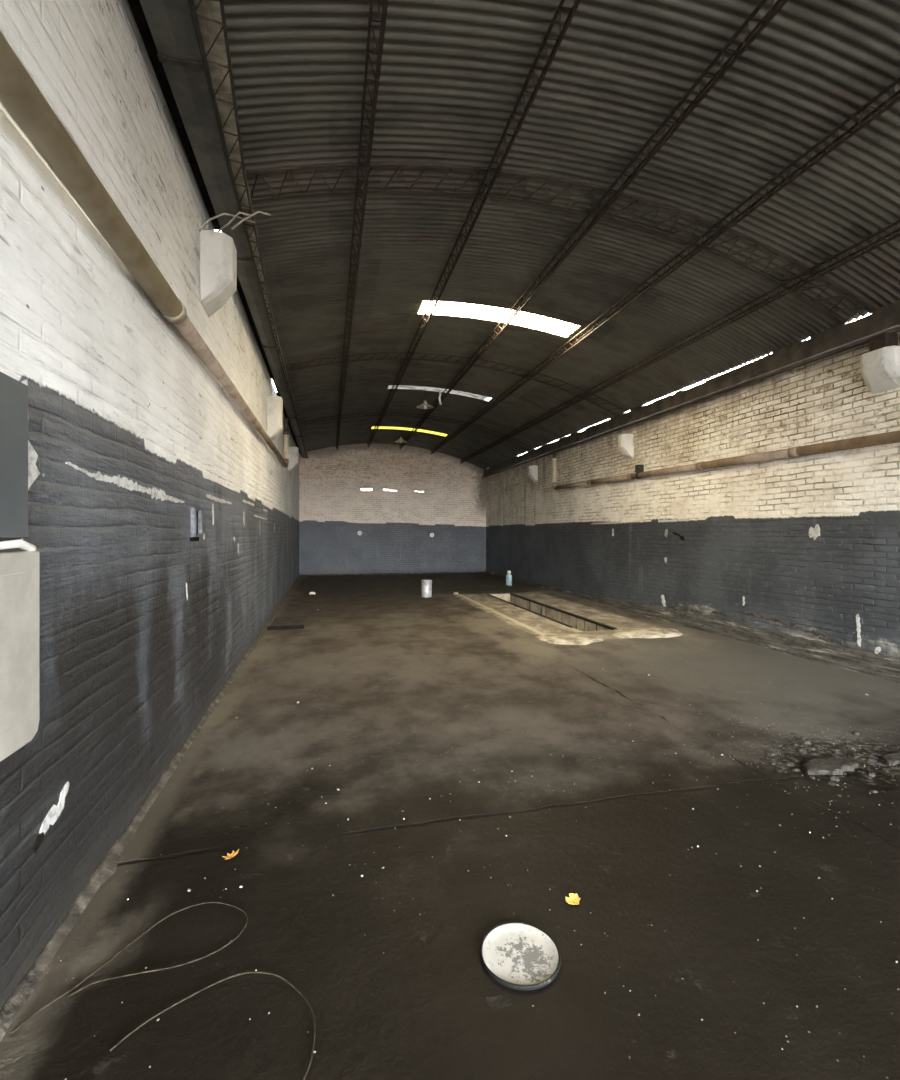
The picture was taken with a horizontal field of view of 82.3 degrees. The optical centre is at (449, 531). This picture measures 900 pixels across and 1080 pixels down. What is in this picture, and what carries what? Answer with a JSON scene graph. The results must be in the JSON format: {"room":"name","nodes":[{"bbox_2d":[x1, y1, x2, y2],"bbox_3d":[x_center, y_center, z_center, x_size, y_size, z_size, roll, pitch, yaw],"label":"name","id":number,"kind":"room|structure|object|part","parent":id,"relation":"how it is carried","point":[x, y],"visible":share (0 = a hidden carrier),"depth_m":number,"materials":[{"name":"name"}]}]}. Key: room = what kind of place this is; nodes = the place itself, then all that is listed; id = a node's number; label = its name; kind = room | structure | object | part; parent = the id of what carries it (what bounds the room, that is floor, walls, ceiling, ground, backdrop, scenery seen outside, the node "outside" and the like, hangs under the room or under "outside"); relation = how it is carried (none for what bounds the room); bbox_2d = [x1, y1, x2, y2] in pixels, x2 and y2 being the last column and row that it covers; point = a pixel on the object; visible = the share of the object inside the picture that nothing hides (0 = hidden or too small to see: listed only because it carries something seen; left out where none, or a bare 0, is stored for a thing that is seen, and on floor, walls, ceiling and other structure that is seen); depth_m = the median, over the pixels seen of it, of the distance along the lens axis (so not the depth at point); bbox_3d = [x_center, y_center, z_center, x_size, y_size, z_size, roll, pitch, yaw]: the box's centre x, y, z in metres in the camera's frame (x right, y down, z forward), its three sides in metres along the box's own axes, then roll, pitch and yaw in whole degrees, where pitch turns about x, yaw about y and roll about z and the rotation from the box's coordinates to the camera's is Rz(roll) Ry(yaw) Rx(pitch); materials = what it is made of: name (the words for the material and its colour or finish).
{"room":"empty warehouse","nodes":[
{"label":"empty warehouse","id":0,"kind":"room"},
{"bbox_2d":[0,0,298,1008],"bbox_3d":[-2.546,-0.600,5.976,0.206,4.500,25.200,0,0,-13],"label":"wall","id":1,"kind":"structure","parent":0,"point":[142,624],"depth_m":2.48,"materials":[{"name":"brick"}]},
{"bbox_2d":[0,372,27,537],"bbox_3d":[-1.291,-0.253,1.122,0.018,0.545,1.275,0,0,-13],"label":"electrical box","id":2,"kind":"object","parent":1,"relation":"attached to","point":[13,393],"visible":1,"depth_m":1.66,"materials":[{"name":"metal"}]},
{"bbox_2d":[0,539,38,761],"bbox_3d":[-1.278,0.359,1.131,0.052,0.671,1.287,0,0,-13],"label":"meter box","id":3,"kind":"object","parent":1,"relation":"attached to","point":[19,571],"visible":1,"depth_m":1.63,"materials":[{"name":"beige plastic"}]},
{"bbox_3d":[-1.255,0.370,1.136,0.006,0.480,1.185,0,0,-13],"label":"door","id":4,"kind":"part","parent":3,"relation":"part of","materials":[{"name":"beige metal"}]},
{"bbox_2d":[0,31,288,467],"bbox_3d":[-1.635,-1.882,2.831,0.144,1.376,18.161,0,0,-13],"label":"drain pipe","id":5,"kind":"object","parent":1,"relation":"attached to","point":[22,101],"visible":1,"depth_m":2.04,"materials":[{"name":"grey metal"}]},
{"bbox_2d":[0,576,299,1041],"bbox_3d":[-2.406,1.536,5.983,0.082,0.069,24.750,0,0,-13],"label":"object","id":6,"kind":"structure","parent":1,"relation":"attached to","point":[107,867],"depth_m":2.27,"materials":[{"name":"grey concrete"}]},
{"bbox_2d":[190,507,202,540],"bbox_3d":[-1.962,-0.059,3.989,0.035,0.258,0.263,0,0,-13],"label":"box","id":7,"kind":"object","parent":1,"relation":"attached to","point":[196,514],"visible":1,"depth_m":3.91,"materials":[{"name":"paint"}]},
{"bbox_2d":[127,0,300,453],"bbox_3d":[-2.393,-2.765,6.012,0.120,0.030,24.800,0,0,-13],"label":"trim","id":8,"kind":"structure","parent":1,"relation":"attached to","point":[135,5],"depth_m":3.52,"materials":[{"name":"black metal"}]},
{"bbox_2d":[200,230,236,316],"bbox_3d":[-1.937,-2.148,4.332,0.240,0.585,0.340,0,0,-13],"label":"block","id":9,"kind":"object","parent":1,"relation":"attached to","point":[218,252],"visible":0.95,"depth_m":4.18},
{"bbox_2d":[217,211,250,231],"bbox_3d":[-1.772,-2.513,4.179,0.306,0.138,0.070,0,0,7],"label":"rod","id":10,"kind":"object","parent":9,"relation":"on","point":[239,212],"visible":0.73,"depth_m":4.18,"materials":[{"name":"grey metal"}]},
{"bbox_2d":[231,211,270,229],"bbox_3d":[-1.609,-2.513,4.144,0.320,0.138,0.072,0,0,-2],"label":"rod","id":11,"kind":"object","parent":9,"relation":"attached to","point":[257,212],"visible":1,"depth_m":4.15,"materials":[{"name":"grey metal"}]},
{"bbox_2d":[198,213,254,231],"bbox_3d":[-1.795,-2.482,4.162,0.428,0.213,0.061,0,0,-31],"label":"rod","id":12,"kind":"object","parent":1,"relation":"attached to","point":[221,214],"visible":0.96,"depth_m":4.10,"materials":[{"name":"grey metal"}]},
{"bbox_2d":[267,395,282,440],"bbox_3d":[-2.987,-1.910,8.800,0.240,0.760,0.340,0,0,-13],"label":"block","id":13,"kind":"object","parent":1,"relation":"attached to","point":[274,403],"visible":0.85,"depth_m":8.64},
{"bbox_2d":[288,447,298,472],"bbox_3d":[-4.073,-1.878,13.424,0.240,0.645,0.340,0,0,-13],"label":"block","id":14,"kind":"object","parent":1,"relation":"attached to","point":[293,452],"visible":0.99,"depth_m":13.26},
{"bbox_2d":[299,443,485,574],"bbox_3d":[-1.970,-0.792,18.911,7.245,4.884,0.120,0,0,-13],"label":"wall","id":15,"kind":"structure","parent":0,"point":[435,493],"depth_m":18.79,"materials":[{"name":"brick"}]},
{"bbox_2d":[189,0,307,457],"bbox_3d":[-2.118,-2.608,6.074,0.257,0.022,24.806,0,0,-14],"label":"girder","id":16,"kind":"object","parent":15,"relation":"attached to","point":[193,9],"visible":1,"depth_m":3.47,"materials":[{"name":"metal"}]},
{"bbox_2d":[193,0,303,443],"bbox_3d":[-2.109,-2.654,6.074,0.237,0.048,24.795,0,0,-14],"label":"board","id":17,"kind":"object","parent":16,"relation":"on","point":[209,30],"visible":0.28,"depth_m":3.10,"materials":[{"name":"metal"}]},
{"bbox_2d":[299,571,485,575],"bbox_3d":[-1.944,1.535,18.799,6.845,0.070,0.110,0,0,-13],"label":"baseboard","id":18,"kind":"structure","parent":15,"relation":"attached to","point":[477,571],"depth_m":18.74,"materials":[{"name":"black paint"}]},
{"bbox_2d":[0,573,899,1079],"bbox_3d":[0.886,1.566,6.757,7.345,0.040,25.350,0,0,-13],"label":"floor","id":19,"kind":"structure","parent":0,"point":[427,1006],"depth_m":2.40,"materials":[{"name":"concrete"}]},
{"bbox_2d":[11,901,247,1032],"bbox_3d":[-1.125,1.539,1.898,0.710,0.015,0.303,0,0,-31],"label":"wire","id":20,"kind":"object","parent":19,"relation":"on","point":[68,991],"visible":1,"depth_m":1.82,"materials":[{"name":"grey metal"}]},
{"bbox_2d":[110,971,315,1079],"bbox_3d":[-0.690,1.539,1.645,0.613,0.015,0.312,0,0,8],"label":"wire","id":21,"kind":"object","parent":19,"relation":"on","point":[262,972],"visible":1,"depth_m":1.67,"materials":[{"name":"grey metal"}]},
{"bbox_2d":[222,849,238,859],"bbox_3d":[-1.043,1.532,2.447,0.074,0.027,0.059,0,0,-13],"label":"leaf","id":22,"kind":"object","parent":19,"relation":"on","point":[233,853],"visible":1,"depth_m":2.45,"materials":[{"name":"orange plant"}]},
{"bbox_2d":[267,616,305,629],"bbox_3d":[-2.731,1.525,8.696,0.560,0.050,1.060,0,0,-13],"label":"drain cover","id":23,"kind":"object","parent":19,"relation":"on","point":[279,623],"visible":1,"depth_m":8.53,"materials":[{"name":"brown metal"}]},
{"bbox_3d":[-2.733,1.532,8.726,0.530,0.035,1.000,0,0,-13],"label":"plate","id":24,"kind":"part","parent":23,"relation":"part of","materials":[{"name":"metal"}]},
{"bbox_2d":[421,580,431,596],"bbox_3d":[-0.556,1.350,12.293,0.265,0.400,0.271,0,0,-13],"label":"paint bucket","id":25,"kind":"object","parent":19,"relation":"on","point":[426,585],"visible":1,"depth_m":12.20,"materials":[{"name":"metal"}]},
{"bbox_2d":[65,636,898,1079],"bbox_3d":[0.682,1.567,6.955,6.554,0.050,10.688,0,0,-13],"label":"fine grit","id":26,"kind":"object","parent":19,"relation":"on","point":[473,636],"visible":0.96,"depth_m":3.18,"materials":[{"name":"grey gravel"}]},
{"bbox_2d":[506,571,511,584],"bbox_3d":[1.725,1.343,15.043,0.184,0.415,0.184,0,0,-13],"label":"plastic bottle","id":27,"kind":"object","parent":19,"relation":"on","point":[508,576],"visible":1,"depth_m":14.97,"materials":[{"name":"plastic"}]},
{"bbox_2d":[480,921,560,990],"bbox_3d":[0.256,1.541,1.883,0.292,0.016,0.292,0,0,-13],"label":"lid","id":28,"kind":"object","parent":19,"relation":"on","point":[517,955],"visible":1,"depth_m":1.87,"materials":[{"name":"white metal"}]},
{"bbox_2d":[486,593,616,630],"bbox_3d":[1.789,2.217,10.487,0.820,1.366,5.140,0,0,-13],"label":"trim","id":29,"kind":"structure","parent":19,"relation":"attached to","point":[571,620],"depth_m":10.21,"materials":[{"name":"concrete"}]},
{"bbox_2d":[540,634,602,644],"bbox_3d":[1.751,1.542,7.446,0.991,0.056,0.857,0,0,-13],"label":"cement patch","id":30,"kind":"object","parent":19,"relation":"on","point":[565,639],"visible":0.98,"depth_m":7.33,"materials":[{"name":"beige concrete"}]},
{"bbox_2d":[565,893,580,904],"bbox_3d":[0.514,1.540,2.160,0.066,0.011,0.061,0,0,-13],"label":"leaf","id":31,"kind":"object","parent":19,"relation":"on","point":[574,899],"visible":1,"depth_m":2.16,"materials":[{"name":"yellow plant"}]},
{"bbox_2d":[612,628,681,637],"bbox_3d":[3.025,1.535,7.877,1.341,0.071,0.762,0,0,-13],"label":"cement patch","id":32,"kind":"object","parent":19,"relation":"on","point":[633,632],"visible":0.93,"depth_m":7.71,"materials":[{"name":"beige concrete"}]},
{"bbox_2d":[767,752,776,755],"bbox_3d":[2.260,1.558,3.620,0.072,0.020,0.049,0,0,-13],"label":"chunk","id":33,"kind":"object","parent":19,"relation":"on","point":[768,753],"visible":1,"depth_m":3.61,"materials":[{"name":"grey concrete"}]},
{"bbox_2d":[784,761,794,766],"bbox_3d":[2.291,1.562,3.469,0.073,0.025,0.048,0,0,-13],"label":"chunk","id":34,"kind":"object","parent":19,"relation":"on","point":[787,763],"visible":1,"depth_m":3.46,"materials":[{"name":"grey concrete"}]},
{"bbox_2d":[792,768,800,771],"bbox_3d":[2.285,1.572,3.401,0.066,0.024,0.042,0,0,-13],"label":"chunk","id":35,"kind":"object","parent":19,"relation":"on","point":[793,769],"visible":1,"depth_m":3.39,"materials":[{"name":"grey concrete"}]},
{"bbox_2d":[798,748,806,753],"bbox_3d":[2.522,1.565,3.685,0.060,0.032,0.040,0,0,20],"label":"chunk","id":36,"kind":"object","parent":19,"relation":"on","point":[801,750],"visible":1,"depth_m":3.67,"materials":[{"name":"grey concrete"}]},
{"bbox_2d":[800,739,810,743],"bbox_3d":[2.634,1.553,3.809,0.067,0.031,0.042,0,0,7],"label":"chunk","id":37,"kind":"object","parent":19,"relation":"on","point":[802,740],"visible":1,"depth_m":3.80,"materials":[{"name":"grey concrete"}]},
{"bbox_2d":[803,759,857,774],"bbox_3d":[2.505,1.559,3.422,0.422,0.061,0.208,0,0,-13],"label":"slab","id":38,"kind":"object","parent":19,"relation":"on","point":[812,766],"visible":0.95,"depth_m":3.37,"materials":[{"name":"concrete"}]},
{"bbox_2d":[829,775,839,781],"bbox_3d":[2.432,1.559,3.260,0.060,0.026,0.067,0,0,35],"label":"chunk","id":39,"kind":"object","parent":19,"relation":"on","point":[831,777],"visible":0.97,"depth_m":3.25,"materials":[{"name":"grey concrete"}]},
{"bbox_2d":[830,753,839,758],"bbox_3d":[2.698,1.575,3.615,0.058,0.026,0.070,0,0,-13],"label":"chunk","id":40,"kind":"object","parent":19,"relation":"on","point":[831,755],"visible":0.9,"depth_m":3.60,"materials":[{"name":"grey concrete"}]},
{"bbox_2d":[868,771,874,776],"bbox_3d":[2.722,1.563,3.323,0.041,0.027,0.059,0,0,44],"label":"chunk","id":41,"kind":"object","parent":19,"relation":"on","point":[871,774],"visible":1,"depth_m":3.31,"materials":[{"name":"grey concrete"}]},
{"bbox_2d":[868,757,876,762],"bbox_3d":[2.907,1.571,3.540,0.056,0.029,0.050,0,0,45],"label":"chunk","id":42,"kind":"object","parent":19,"relation":"on","point":[870,759],"visible":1,"depth_m":3.53,"materials":[{"name":"grey concrete"}]},
{"bbox_2d":[871,752,880,757],"bbox_3d":[3.000,1.564,3.619,0.054,0.026,0.057,0,0,-37],"label":"chunk","id":43,"kind":"object","parent":19,"relation":"on","point":[873,753],"visible":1,"depth_m":3.61,"materials":[{"name":"grey concrete"}]},
{"bbox_2d":[883,752,899,765],"bbox_3d":[3.257,1.563,3.576,0.632,0.053,0.187,0,0,-13],"label":"slab","id":44,"kind":"object","parent":19,"relation":"on","point":[889,759],"visible":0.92,"depth_m":3.51,"materials":[{"name":"concrete"}]},
{"bbox_2d":[223,0,899,468],"bbox_3d":[0.891,-2.804,6.783,6.659,0.865,25.398,0,0,-13],"label":"ceiling","id":45,"kind":"structure","parent":0,"point":[454,73],"depth_m":4.59,"materials":[{"name":"metal"}]},
{"bbox_2d":[140,0,306,457],"bbox_3d":[-2.216,-2.671,6.053,0.266,0.178,24.800,0,0,-13],"label":"gutter","id":46,"kind":"object","parent":45,"relation":"attached to","point":[171,24],"visible":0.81,"depth_m":3.32,"materials":[{"name":"grey metal"}]},
{"bbox_2d":[336,0,387,450],"bbox_3d":[-1.194,-2.965,6.294,0.101,0.124,24.800,0,0,-13],"label":"lattice purlin","id":47,"kind":"object","parent":45,"relation":"attached to","point":[383,14],"visible":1,"depth_m":4.12,"materials":[{"name":"metal"}]},
{"bbox_2d":[395,437,406,442],"bbox_3d":[-1.494,-2.923,15.674,0.380,0.438,0.380,0,0,-13],"label":"pendant lamp","id":48,"kind":"object","parent":45,"relation":"hanging from","point":[400,440],"visible":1,"depth_m":15.65,"materials":[{"name":"grey metal"}]},
{"bbox_2d":[371,426,447,436],"bbox_3d":[-1.253,-3.143,16.075,2.480,0.200,0.430,0,0,-13],"label":"skylight","id":49,"kind":"object","parent":45,"relation":"attached to","point":[380,427],"visible":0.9,"depth_m":16.09,"materials":[{"name":"yellow plastic"}]},
{"bbox_2d":[303,412,533,450],"bbox_3d":[-0.738,-2.787,14.156,6.370,0.839,0.368,0,0,-13],"label":"truss","id":50,"kind":"object","parent":45,"relation":"attached to","point":[370,412],"visible":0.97,"depth_m":14.12,"materials":[{"name":"brown metal"}]},
{"bbox_2d":[416,394,433,408],"bbox_3d":[-0.540,-2.905,11.173,0.380,0.478,0.380,0,0,-13],"label":"pendant lamp","id":51,"kind":"object","parent":45,"relation":"hanging from","point":[424,405],"visible":1,"depth_m":11.17,"materials":[{"name":"grey metal"}]},
{"bbox_3d":[-0.540,-2.775,11.173,0.380,0.138,0.380,0,0,-13],"label":"lamp shade","id":52,"kind":"part","parent":51,"relation":"part of","materials":[{"name":"grey metal"}]},
{"bbox_2d":[388,385,491,404],"bbox_3d":[-0.212,-3.047,11.645,2.480,0.392,0.390,0,0,-13],"label":"skylight","id":53,"kind":"object","parent":45,"relation":"attached to","point":[439,390],"visible":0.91,"depth_m":11.64,"materials":[{"name":"white plastic"}]},
{"bbox_2d":[289,352,625,415],"bbox_3d":[0.337,-2.787,9.581,6.370,0.839,0.368,0,0,-13],"label":"truss","id":54,"kind":"object","parent":45,"relation":"attached to","point":[387,353],"visible":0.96,"depth_m":9.53,"materials":[{"name":"brown metal"}]},
{"bbox_2d":[367,0,580,447],"bbox_3d":[-0.113,-3.095,6.548,0.102,0.120,24.800,0,0,-13],"label":"lattice purlin","id":55,"kind":"object","parent":45,"relation":"attached to","point":[572,12],"visible":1,"depth_m":4.29,"materials":[{"name":"metal"}]},
{"bbox_2d":[418,301,578,336],"bbox_3d":[0.737,-3.143,7.605,2.480,0.200,0.530,0,0,-13],"label":"skylight","id":56,"kind":"object","parent":45,"relation":"attached to","point":[538,322],"visible":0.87,"depth_m":7.62,"materials":[{"name":"white plastic"}]},
{"bbox_2d":[245,163,876,323],"bbox_3d":[1.423,-2.787,4.957,6.370,0.839,0.368,0,0,-13],"label":"truss","id":57,"kind":"object","parent":45,"relation":"attached to","point":[340,165],"visible":0.94,"depth_m":4.86,"materials":[{"name":"brown metal"}]},
{"bbox_2d":[399,0,788,448],"bbox_3d":[1.016,-3.089,6.813,0.102,0.121,24.800,0,0,-13],"label":"lattice purlin","id":58,"kind":"object","parent":45,"relation":"attached to","point":[774,9],"visible":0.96,"depth_m":4.20,"materials":[{"name":"metal"}]},
{"bbox_2d":[430,77,899,453],"bbox_3d":[2.148,-2.935,7.079,0.100,0.124,24.800,0,0,-13],"label":"lattice purlin","id":59,"kind":"object","parent":45,"relation":"attached to","point":[864,121],"visible":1,"depth_m":4.83,"materials":[{"name":"metal"}]},
{"bbox_2d":[460,220,899,463],"bbox_3d":[3.254,-2.633,7.339,0.098,0.126,24.800,0,0,-13],"label":"lattice purlin","id":60,"kind":"object","parent":45,"relation":"attached to","point":[896,223],"visible":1,"depth_m":6.26,"materials":[{"name":"metal"}]},
{"bbox_2d":[486,331,899,658],"bbox_3d":[4.305,-0.250,7.586,0.208,3.800,25.200,0,0,-13],"label":"wall","id":61,"kind":"structure","parent":0,"point":[807,546],"depth_m":7.48,"materials":[{"name":"brick"}]},
{"bbox_2d":[527,465,537,481],"bbox_3d":[2.368,-1.683,14.886,0.240,0.455,0.300,0,0,-13],"label":"block","id":62,"kind":"object","parent":61,"relation":"attached to","point":[532,470],"visible":1,"depth_m":14.76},
{"bbox_2d":[618,434,633,459],"bbox_3d":[3.466,-1.683,10.213,0.240,0.495,0.260,0,0,-13],"label":"block","id":63,"kind":"object","parent":61,"relation":"attached to","point":[625,441],"visible":1,"depth_m":10.11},
{"bbox_2d":[482,300,899,477],"bbox_3d":[4.144,-2.231,7.548,0.178,0.338,24.800,0,0,-13],"label":"beam","id":64,"kind":"structure","parent":61,"relation":"on","point":[840,338],"depth_m":7.20,"materials":[{"name":"black metal"}]},
{"bbox_2d":[486,571,899,683],"bbox_3d":[4.136,1.446,7.520,0.167,0.247,24.750,0,0,-13],"label":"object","id":65,"kind":"structure","parent":61,"relation":"attached to","point":[887,668],"depth_m":6.83,"materials":[{"name":"grey concrete"}]},
{"bbox_2d":[552,430,899,489],"bbox_3d":[4.848,-1.421,4.548,0.141,1.378,18.541,0,0,-13],"label":"drain pipe","id":66,"kind":"object","parent":61,"relation":"attached to","point":[889,437],"visible":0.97,"depth_m":7.06,"materials":[{"name":"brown metal"}]},
{"bbox_2d":[860,345,899,393],"bbox_3d":[4.580,-1.718,5.473,0.240,0.405,0.360,0,0,-13],"label":"block","id":67,"kind":"object","parent":61,"relation":"attached to","point":[879,368],"visible":1,"depth_m":5.41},
{"bbox_2d":[869,332,897,351],"bbox_3d":[4.613,-2.013,5.480,0.168,0.175,0.200,0,0,-13],"label":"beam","id":68,"kind":"structure","parent":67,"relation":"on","point":[885,339],"depth_m":5.40,"materials":[{"name":"metal"}]}
]}

